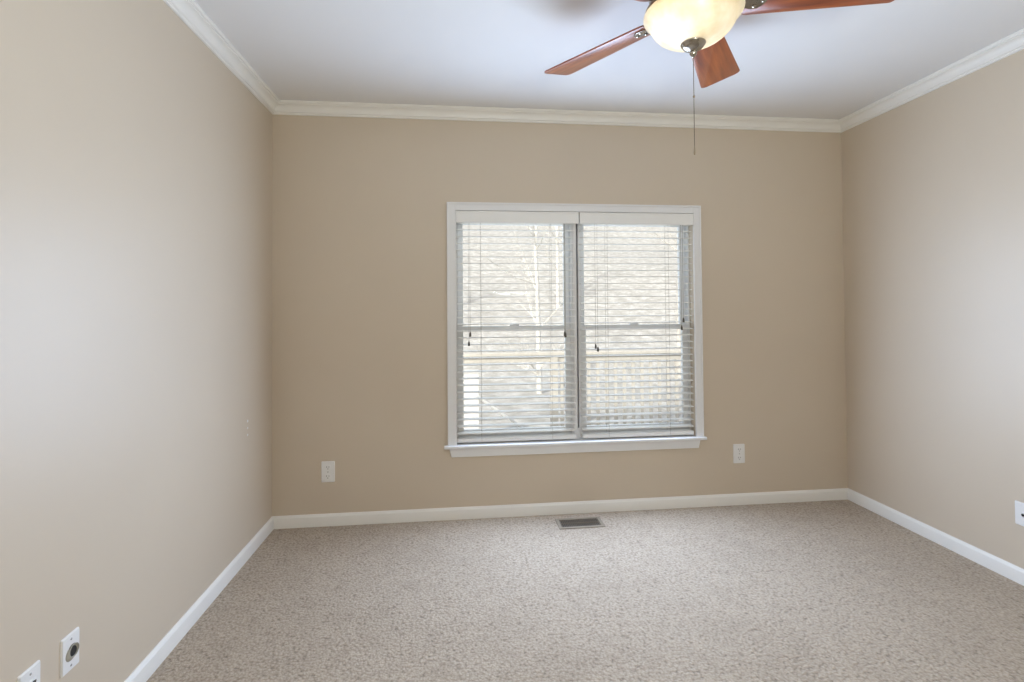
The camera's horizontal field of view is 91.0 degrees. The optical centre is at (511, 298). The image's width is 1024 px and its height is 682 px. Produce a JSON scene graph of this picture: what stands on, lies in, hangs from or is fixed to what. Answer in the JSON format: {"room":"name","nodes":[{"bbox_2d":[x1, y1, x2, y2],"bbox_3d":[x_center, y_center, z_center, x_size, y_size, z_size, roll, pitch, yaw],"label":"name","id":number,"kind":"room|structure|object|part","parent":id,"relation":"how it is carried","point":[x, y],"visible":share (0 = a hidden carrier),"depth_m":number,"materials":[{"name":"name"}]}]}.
{"room":"empty bedroom","nodes":[
{"label":"empty bedroom","id":0,"kind":"room"},
{"bbox_2d":[0,0,272,681],"bbox_3d":[-1.228,0.050,0.734,0.162,2.440,4.322,0,-1,-6],"label":"wall","id":1,"kind":"structure","parent":0,"point":[136,166],"depth_m":1.59,"materials":[{"name":"beige paint"}]},
{"bbox_2d":[17,660,39,681],"bbox_3d":[-1.193,0.965,1.245,0.009,0.100,0.064,0,-1,-6],"label":"jack plate","id":2,"kind":"object","parent":1,"relation":"attached to","point":[32,674],"visible":1,"depth_m":1.25,"materials":[{"name":"plastic"}]},
{"bbox_2d":[60,627,78,677],"bbox_3d":[-1.206,0.966,1.376,0.012,0.100,0.064,0,-1,-6],"label":"cable plate","id":3,"kind":"object","parent":1,"relation":"attached to","point":[69,645],"visible":1,"depth_m":1.37,"materials":[{"name":"plastic"}]},
{"bbox_2d":[124,517,273,681],"bbox_3d":[-1.133,1.237,0.722,0.014,0.073,4.322,0,-1,-6],"label":"baseboard","id":4,"kind":"structure","parent":1,"relation":"attached to","point":[153,660],"depth_m":2.01,"materials":[{"name":"white wood"}]},
{"bbox_2d":[163,0,279,114],"bbox_3d":[-1.128,-1.139,0.767,0.060,0.064,4.322,0,-1,-6],"label":"trim","id":5,"kind":"structure","parent":1,"relation":"attached to","point":[189,12],"depth_m":2.23,"materials":[{"name":"white wood"}]},
{"bbox_2d":[272,115,847,515],"bbox_3d":[0.383,0.081,3.160,3.879,2.440,0.160,0,-1,-6],"label":"wall","id":6,"kind":"structure","parent":0,"point":[360,377],"depth_m":3.04,"materials":[{"name":"beige paint"}]},
{"bbox_2d":[321,461,334,481],"bbox_3d":[-1.062,0.999,2.904,0.075,0.120,0.008,0,-1,-6],"label":"wall outlet","id":7,"kind":"object","parent":6,"relation":"attached to","point":[327,467],"visible":1,"depth_m":2.90,"materials":[{"name":"plastic"}]},
{"bbox_2d":[456,224,573,436],"bbox_3d":[0.014,0.168,3.146,0.723,1.397,0.095,0,-1,-6],"label":"window","id":8,"kind":"structure","parent":6,"relation":"in","point":[568,287],"depth_m":3.12,"materials":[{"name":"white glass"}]},
{"bbox_3d":[0.010,-0.155,3.167,0.703,0.710,0.030,0,-1,-6],"label":"sash","id":9,"kind":"part","parent":8,"relation":"part of","materials":[{"name":"clear glass"}]},
{"bbox_3d":[0.018,0.509,3.123,0.703,0.684,0.030,0,-1,-6],"label":"sash","id":10,"kind":"part","parent":8,"relation":"part of","materials":[{"name":"clear glass"}]},
{"bbox_2d":[273,100,840,132],"bbox_3d":[0.386,-1.109,3.071,3.559,0.064,0.060,0,-1,-6],"label":"trim","id":11,"kind":"structure","parent":6,"relation":"attached to","point":[284,107],"depth_m":3.05,"materials":[{"name":"white wood"}]},
{"bbox_2d":[272,488,847,528],"bbox_3d":[0.401,1.268,3.052,3.559,0.073,0.014,0,-1,-6],"label":"baseboard","id":12,"kind":"structure","parent":6,"relation":"attached to","point":[595,506],"depth_m":3.03,"materials":[{"name":"white wood"}]},
{"bbox_2d":[447,202,703,456],"bbox_3d":[0.403,0.176,3.068,1.582,1.514,0.023,0,-1,-6],"label":"window frame","id":13,"kind":"structure","parent":6,"relation":"in","point":[452,207],"depth_m":3.06,"materials":[{"name":"white wood"}]},
{"bbox_2d":[456,211,578,442],"bbox_3d":[0.038,0.164,3.061,0.747,1.386,0.077,0,-1,-6],"label":"window blind","id":14,"kind":"object","parent":13,"relation":"attached to","point":[462,217],"visible":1,"depth_m":3.05,"materials":[{"name":"white plastic"}]},
{"bbox_3d":[-0.260,-0.117,3.015,0.002,0.740,0.002,0,-1,-29],"label":"tilt cord","id":15,"kind":"part","parent":14,"relation":"part of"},
{"bbox_3d":[-0.187,0.182,3.048,0.002,1.338,0.055,0,-1,-6],"label":"ladder cord","id":16,"kind":"part","parent":14,"relation":"part of","materials":[{"name":"white fabric"}]},
{"bbox_3d":[0.031,0.845,3.058,0.723,0.024,0.052,0,-1,-6],"label":"rail","id":17,"kind":"part","parent":14,"relation":"part of","materials":[{"name":"white plastic"}]},
{"bbox_3d":[0.240,0.180,3.093,0.002,1.338,0.055,0,-1,-6],"label":"ladder cord","id":18,"kind":"part","parent":14,"relation":"part of","materials":[{"name":"white fabric"}]},
{"bbox_3d":[0.320,-0.146,3.078,0.004,0.688,0.004,-1,-1,16],"label":"lift cord","id":19,"kind":"part","parent":14,"relation":"part of","materials":[{"name":"white fabric"}]},
{"bbox_3d":[0.325,-0.142,3.078,0.004,0.696,0.004,-1,-1,16],"label":"lift cord","id":20,"kind":"part","parent":14,"relation":"part of","materials":[{"name":"white fabric"}]},
{"bbox_2d":[579,212,693,437],"bbox_3d":[0.777,0.160,3.140,0.728,1.386,0.077,0,-1,-6],"label":"window blind","id":21,"kind":"object","parent":13,"relation":"attached to","point":[585,218],"visible":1,"depth_m":3.13,"materials":[{"name":"white plastic"}]},
{"bbox_3d":[0.512,-0.107,3.097,0.002,0.768,0.002,0,-1,-29],"label":"tilt cord","id":22,"kind":"part","parent":21,"relation":"part of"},
{"bbox_3d":[0.590,0.178,3.131,0.002,1.338,0.055,0,-1,-6],"label":"ladder cord","id":23,"kind":"part","parent":21,"relation":"part of","materials":[{"name":"white fabric"}]},
{"bbox_3d":[0.784,0.841,3.139,0.713,0.024,0.052,0,-1,-6],"label":"rail","id":24,"kind":"part","parent":21,"relation":"part of","materials":[{"name":"white plastic"}]},
{"bbox_3d":[0.981,0.176,3.172,0.002,1.338,0.055,0,-1,-6],"label":"ladder cord","id":25,"kind":"part","parent":21,"relation":"part of","materials":[{"name":"white fabric"}]},
{"bbox_3d":[1.061,-0.164,3.157,0.004,0.660,0.004,-1,-1,16],"label":"lift cord","id":26,"kind":"part","parent":21,"relation":"part of","materials":[{"name":"white fabric"}]},
{"bbox_3d":[1.072,-0.188,3.159,0.004,0.612,0.004,-1,-1,16],"label":"lift cord","id":27,"kind":"part","parent":21,"relation":"part of","materials":[{"name":"white fabric"}]},
{"bbox_2d":[444,435,706,449],"bbox_3d":[0.398,0.872,3.113,1.618,0.018,0.166,0,-1,-6],"label":"window sill","id":28,"kind":"structure","parent":6,"relation":"attached to","point":[578,441],"depth_m":3.05,"materials":[{"name":"white wood"}]},
{"bbox_2d":[572,224,690,437],"bbox_3d":[0.754,0.164,3.220,0.765,1.397,0.105,0,-1,-6],"label":"window","id":29,"kind":"structure","parent":6,"relation":"in","point":[685,293],"depth_m":3.19,"materials":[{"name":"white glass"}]},
{"bbox_3d":[0.771,-0.159,3.249,0.701,0.710,0.030,0,-1,-6],"label":"sash","id":30,"kind":"part","parent":29,"relation":"part of","materials":[{"name":"clear glass"}]},
{"bbox_3d":[0.780,0.505,3.204,0.701,0.684,0.030,0,-1,-6],"label":"sash","id":31,"kind":"part","parent":29,"relation":"part of","materials":[{"name":"clear glass"}]},
{"bbox_2d":[733,444,744,462],"bbox_3d":[1.432,0.976,3.170,0.075,0.120,0.008,0,-1,-6],"label":"wall outlet","id":32,"kind":"object","parent":6,"relation":"attached to","point":[738,449],"visible":1,"depth_m":3.17,"materials":[{"name":"plastic"}]},
{"bbox_2d":[146,500,1023,681],"bbox_3d":[0.630,1.319,0.909,3.879,0.120,4.642,0,-1,-6],"label":"floor","id":33,"kind":"structure","parent":0,"point":[832,590],"depth_m":2.10,"materials":[{"name":"beige carpet"}]},
{"bbox_2d":[555,517,605,528],"bbox_3d":[0.392,1.294,2.907,0.267,0.005,0.135,0,-1,-6],"label":"floor vent","id":34,"kind":"object","parent":33,"relation":"in","point":[582,522],"visible":1,"depth_m":2.90,"materials":[{"name":"metal"}]},
{"bbox_2d":[559,518,599,526],"bbox_3d":[0.392,1.294,2.907,0.227,0.004,0.095,0,-1,-6],"label":"grille","id":35,"kind":"object","parent":34,"relation":"attached to","point":[563,522],"depth_m":2.91,"materials":[{"name":"metal"}]},
{"bbox_2d":[195,0,1023,118],"bbox_3d":[0.611,-1.240,0.954,3.879,0.120,4.642,0,-1,-6],"label":"ceiling","id":36,"kind":"structure","parent":0,"point":[836,62],"depth_m":2.35,"materials":[{"name":"white paint"}]},
{"bbox_2d":[544,0,893,154],"bbox_3d":[0.620,-0.828,1.671,1.257,0.679,1.201,0,-1,-6],"label":"ceiling fan","id":37,"kind":"object","parent":36,"relation":"hanging from","point":[698,28],"visible":1,"depth_m":1.69,"materials":[{"name":"brown wood"}]},
{"bbox_3d":[0.353,-0.985,2.009,0.168,0.006,0.490,-18,11,-40],"label":"blade","id":38,"kind":"part","parent":37,"relation":"part of","materials":[{"name":"brown wood"}]},
{"bbox_3d":[0.618,-0.669,1.708,0.003,0.314,0.003,0,-1,-6],"label":"pull chain","id":39,"kind":"part","parent":37,"relation":"part of","materials":[{"name":"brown metal"}]},
{"bbox_3d":[0.616,-0.923,1.712,0.326,0.114,0.326,0,-1,-6],"label":"lamp shade","id":40,"kind":"part","parent":37,"relation":"part of","materials":[{"name":"white glass"}]},
{"bbox_3d":[0.815,-0.988,2.054,0.168,0.006,0.490,-17,-9,29],"label":"blade","id":41,"kind":"part","parent":37,"relation":"part of","materials":[{"name":"brown wood"}]},
{"bbox_3d":[1.001,-0.997,1.629,0.490,0.006,0.168,-1,-15,12],"label":"blade","id":42,"kind":"part","parent":37,"relation":"part of","materials":[{"name":"brown wood"}]},
{"bbox_2d":[841,49,1023,568],"bbox_3d":[2.470,0.030,1.129,0.160,2.440,4.322,0,-1,-6],"label":"wall","id":43,"kind":"structure","parent":0,"point":[933,183],"depth_m":2.61,"materials":[{"name":"beige paint"}]},
{"bbox_2d":[839,28,1023,132],"bbox_3d":[2.352,-1.157,1.138,0.060,0.064,4.322,0,-1,-6],"label":"trim","id":44,"kind":"structure","parent":43,"relation":"attached to","point":[1013,43],"depth_m":2.58,"materials":[{"name":"white wood"}]},
{"bbox_2d":[848,488,1023,585],"bbox_3d":[2.392,1.218,1.098,0.014,0.073,4.322,0,-1,-6],"label":"baseboard","id":45,"kind":"structure","parent":43,"relation":"attached to","point":[998,565],"depth_m":2.59,"materials":[{"name":"white wood"}]},
{"bbox_2d":[1015,500,1023,525],"bbox_3d":[2.270,0.960,2.233,0.013,0.104,0.074,0,-1,-6],"label":"jack plate","id":46,"kind":"object","parent":43,"relation":"attached to","point":[1019,506],"visible":1,"depth_m":2.25,"materials":[{"name":"plastic"}]},
{"label":"outside","id":47,"kind":"structure","parent":0,"visible":0},
{"bbox_2d":[463,225,681,428],"bbox_3d":[-0.059,-3.701,28.651,54.000,12.620,50.000,0,-1,-6],"label":"outdoor view","id":48,"kind":"structure","parent":47,"point":[589,289],"depth_m":18.38,"materials":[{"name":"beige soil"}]},
{"bbox_2d":[463,369,478,428],"bbox_3d":[-0.481,1.443,5.806,0.210,1.225,0.210,0,-1,-6],"label":"post","id":49,"kind":"object","parent":48,"relation":"on","point":[472,374],"visible":0.23,"depth_m":5.71,"materials":[{"name":"white wood"}]},
{"bbox_2d":[476,394,521,427],"bbox_3d":[-0.023,1.590,5.787,0.803,1.023,0.065,0,-1,-21],"label":"handrail","id":50,"kind":"object","parent":48,"relation":"on","point":[477,395],"visible":0.37,"depth_m":5.72,"materials":[{"name":"white wood"}]},
{"bbox_2d":[469,226,611,393],"bbox_3d":[0.198,-0.809,9.651,2.362,6.258,2.772,0,-1,-31],"label":"tree","id":51,"kind":"object","parent":48,"relation":"on","point":[536,286],"visible":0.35,"depth_m":9.66,"materials":[{"name":"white plant"}]},
{"bbox_2d":[539,226,600,306],"bbox_3d":[1.866,-3.074,18.352,3.108,7.013,2.758,0,-1,-6],"label":"tree","id":52,"kind":"object","parent":48,"relation":"on","point":[556,227],"visible":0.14,"depth_m":18.25,"materials":[{"name":"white plant"}]},
{"bbox_2d":[463,349,680,425],"bbox_3d":[0.844,1.382,6.300,7.490,1.445,0.140,0,-1,-6],"label":"railing","id":53,"kind":"object","parent":48,"relation":"on","point":[665,351],"visible":0.15,"depth_m":6.32,"materials":[{"name":"beige wood"}]},
{"bbox_3d":[0.526,1.403,6.266,0.090,1.405,0.090,0,-1,-6],"label":"post","id":54,"kind":"part","parent":53,"relation":"part of","materials":[{"name":"beige wood"}]},
{"bbox_3d":[0.839,0.719,6.312,7.400,0.120,0.140,0,-1,-6],"label":"rail","id":55,"kind":"part","parent":53,"relation":"part of","materials":[{"name":"beige wood"}]},
{"bbox_2d":[637,227,680,377],"bbox_3d":[4.101,-1.240,12.147,2.246,6.861,2.969,0,-1,-6],"label":"tree","id":56,"kind":"object","parent":48,"relation":"on","point":[678,330],"visible":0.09,"depth_m":11.97,"materials":[{"name":"grey plant"}]}
]}

